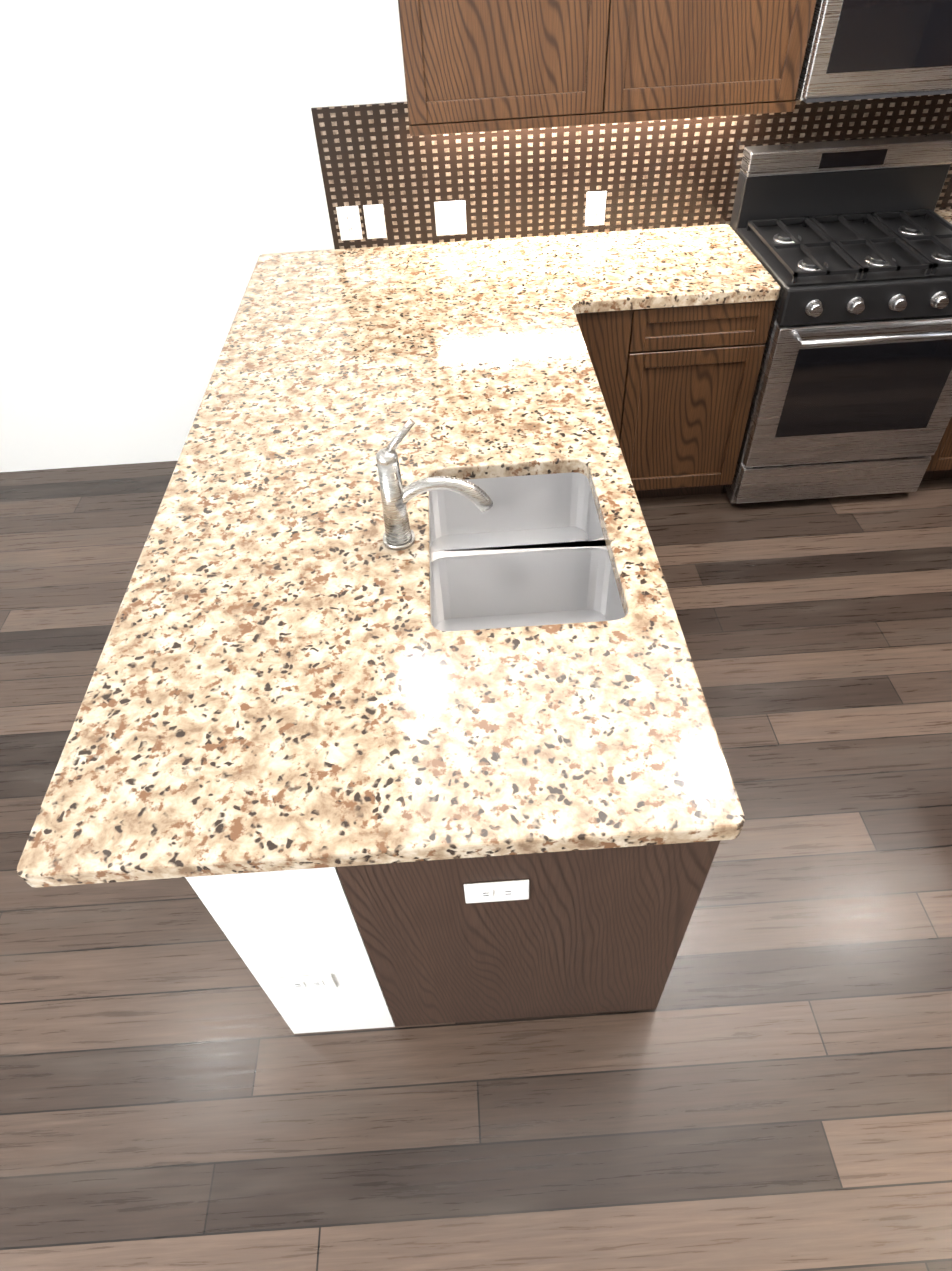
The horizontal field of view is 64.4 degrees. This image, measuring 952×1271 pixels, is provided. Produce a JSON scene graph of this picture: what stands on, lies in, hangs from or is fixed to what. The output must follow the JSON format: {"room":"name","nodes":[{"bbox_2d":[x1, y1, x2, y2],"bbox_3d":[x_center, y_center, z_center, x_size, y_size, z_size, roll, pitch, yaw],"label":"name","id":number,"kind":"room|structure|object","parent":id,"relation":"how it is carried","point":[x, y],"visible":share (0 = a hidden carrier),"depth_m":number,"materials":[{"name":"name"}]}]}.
{"room":"kitchen","nodes":[
{"label":"kitchen","id":0,"kind":"room"},
{"bbox_2d":[0,0,406,471],"bbox_3d":[-0.326,-1.919,2.747,7.620,2.710,0.150,-4,46,0],"label":"wall","id":1,"kind":"structure","parent":0,"point":[162,189],"depth_m":2.83,"materials":[{"name":"white paint"}]},
{"bbox_2d":[398,0,637,131],"bbox_3d":[0.094,-2.170,2.155,0.686,1.108,0.348,-4,46,0],"label":"upper cabinet","id":2,"kind":"object","parent":1,"relation":"attached to","point":[482,65],"depth_m":2.33,"materials":[{"name":"brown wood"}]},
{"bbox_2d":[311,94,951,248],"bbox_3d":[0.825,-1.793,2.849,2.800,0.478,0.010,-4,46,0],"label":"tile backsplash","id":3,"kind":"structure","parent":1,"relation":"attached to","point":[533,182],"depth_m":2.83,"materials":[{"name":"tile"}]},
{"bbox_2d":[336,206,362,240],"bbox_3d":[-0.491,-1.601,2.937,0.085,0.120,0.006,-4,46,0],"label":"outlet","id":4,"kind":"object","parent":3,"relation":"attached to","point":[349,222],"visible":1,"depth_m":2.94,"materials":[{"name":"white plastic"}]},
{"bbox_2d":[363,204,386,238],"bbox_3d":[-0.392,-1.607,2.937,0.077,0.120,0.007,-4,46,0],"label":"outlet","id":5,"kind":"object","parent":3,"relation":"attached to","point":[374,217],"visible":1,"depth_m":2.93,"materials":[{"name":"white plastic"}]},
{"bbox_2d":[434,200,466,235],"bbox_3d":[-0.098,-1.624,2.942,0.120,0.120,0.007,-4,46,0],"label":"outlet","id":6,"kind":"object","parent":3,"relation":"attached to","point":[450,217],"visible":1,"depth_m":2.94,"materials":[{"name":"white plastic"}]},
{"bbox_2d":[585,191,606,225],"bbox_3d":[0.466,-1.662,2.945,0.077,0.120,0.006,-4,46,0],"label":"outlet","id":7,"kind":"object","parent":3,"relation":"attached to","point":[595,208],"visible":1,"depth_m":2.94,"materials":[{"name":"white plastic"}]},
{"bbox_2d":[626,0,816,119],"bbox_3d":[0.685,-2.210,2.158,0.739,1.108,0.348,-4,46,0],"label":"upper cabinet","id":8,"kind":"object","parent":1,"relation":"attached to","point":[691,57],"depth_m":2.35,"materials":[{"name":"brown wood"}]},
{"bbox_2d":[796,0,951,102],"bbox_3d":[1.442,-1.986,2.375,0.842,0.414,0.445,-4,46,0],"label":"over-the-range microwave","id":9,"kind":"object","parent":1,"relation":"attached to","point":[863,49],"visible":0.9,"depth_m":2.31,"materials":[{"name":"silver metal"}]},
{"bbox_2d":[185,867,394,1033],"bbox_3d":[-0.410,-0.274,2.448,0.248,0.872,2.618,-4,46,0],"label":"wall","id":10,"kind":"structure","parent":0,"point":[274,925],"depth_m":1.46,"materials":[{"name":"white paint"}]},
{"bbox_2d":[277,974,337,990],"bbox_3d":[-0.359,0.741,1.610,0.115,0.072,0.006,-4,46,0],"label":"outlet","id":11,"kind":"object","parent":10,"relation":"attached to","point":[311,982],"visible":1,"depth_m":1.60,"materials":[{"name":"white plastic"}]},
{"bbox_2d":[0,461,951,1270],"bbox_3d":[-0.020,1.402,1.491,7.770,0.100,6.700,-4,46,0],"label":"floor","id":12,"kind":"structure","parent":0,"point":[766,1085],"depth_m":1.83,"materials":[{"name":"brown wood"}]},
{"bbox_2d":[336,840,720,1026],"bbox_3d":[0.098,0.491,1.683,0.650,0.872,0.405,-4,46,0],"label":"base cabinet","id":13,"kind":"object","parent":12,"relation":"on","point":[590,930],"depth_m":1.48,"materials":[{"name":"brown wood"}]},
{"bbox_2d":[464,879,528,902],"bbox_3d":[0.037,0.457,1.345,0.115,0.073,0.006,-4,46,0],"label":"outlet","id":14,"kind":"object","parent":13,"relation":"attached to","point":[497,891],"visible":1,"depth_m":1.34,"materials":[{"name":"white plastic"}]},
{"bbox_2d":[576,308,655,483],"bbox_3d":[0.450,-1.044,3.134,0.312,0.872,0.629,-4,46,0],"label":"base cabinet","id":15,"kind":"object","parent":12,"relation":"on","point":[618,343],"depth_m":2.74,"materials":[{"name":"brown wood"}]},
{"bbox_2d":[633,300,775,498],"bbox_3d":[0.794,-1.067,3.136,0.498,0.872,0.629,-4,46,0],"label":"base cabinet","id":16,"kind":"object","parent":12,"relation":"on","point":[704,366],"depth_m":2.86,"materials":[{"name":"brown wood"}]},
{"bbox_2d":[17,224,780,887],"bbox_3d":[0.142,-0.619,2.109,1.872,0.040,2.630,-4,46,0],"label":"countertop","id":17,"kind":"structure","parent":16,"relation":"on","point":[287,676],"depth_m":1.52,"materials":[{"name":"beige stone"}]},
{"bbox_2d":[376,419,492,549],"bbox_3d":[-0.091,-0.324,1.606,0.252,0.297,0.072,-4,46,0],"label":"kitchen faucet","id":18,"kind":"object","parent":17,"relation":"on","point":[396,498],"visible":1,"depth_m":1.61,"materials":[{"name":"silver metal"}]},
{"bbox_2d":[430,472,624,631],"bbox_3d":[0.101,-0.129,1.812,0.476,0.203,0.649,-4,46,0],"label":"undermount sink","id":19,"kind":"object","parent":17,"relation":"in","point":[528,550],"visible":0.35,"depth_m":1.86,"materials":[{"name":"silver metal"}]},
{"bbox_2d":[723,134,951,503],"bbox_3d":[1.427,-1.172,2.986,0.770,1.180,0.747,-4,46,0],"label":"range","id":20,"kind":"object","parent":12,"relation":"on","point":[848,243],"visible":0.94,"depth_m":2.81,"materials":[{"name":"silver metal"}]},
{"bbox_2d":[922,417,951,479],"bbox_3d":[2.044,-1.152,3.142,0.451,0.873,0.629,-4,46,0],"label":"base cabinet","id":21,"kind":"object","parent":12,"relation":"on","point":[939,465],"visible":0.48,"depth_m":3.12,"materials":[{"name":"brown wood"}]},
{"bbox_2d":[934,209,951,223],"bbox_3d":[2.026,-1.464,2.807,0.457,0.040,0.644,-4,46,0],"label":"countertop","id":22,"kind":"structure","parent":21,"relation":"on","point":[946,214],"depth_m":2.98,"materials":[{"name":"stone"}]}
]}

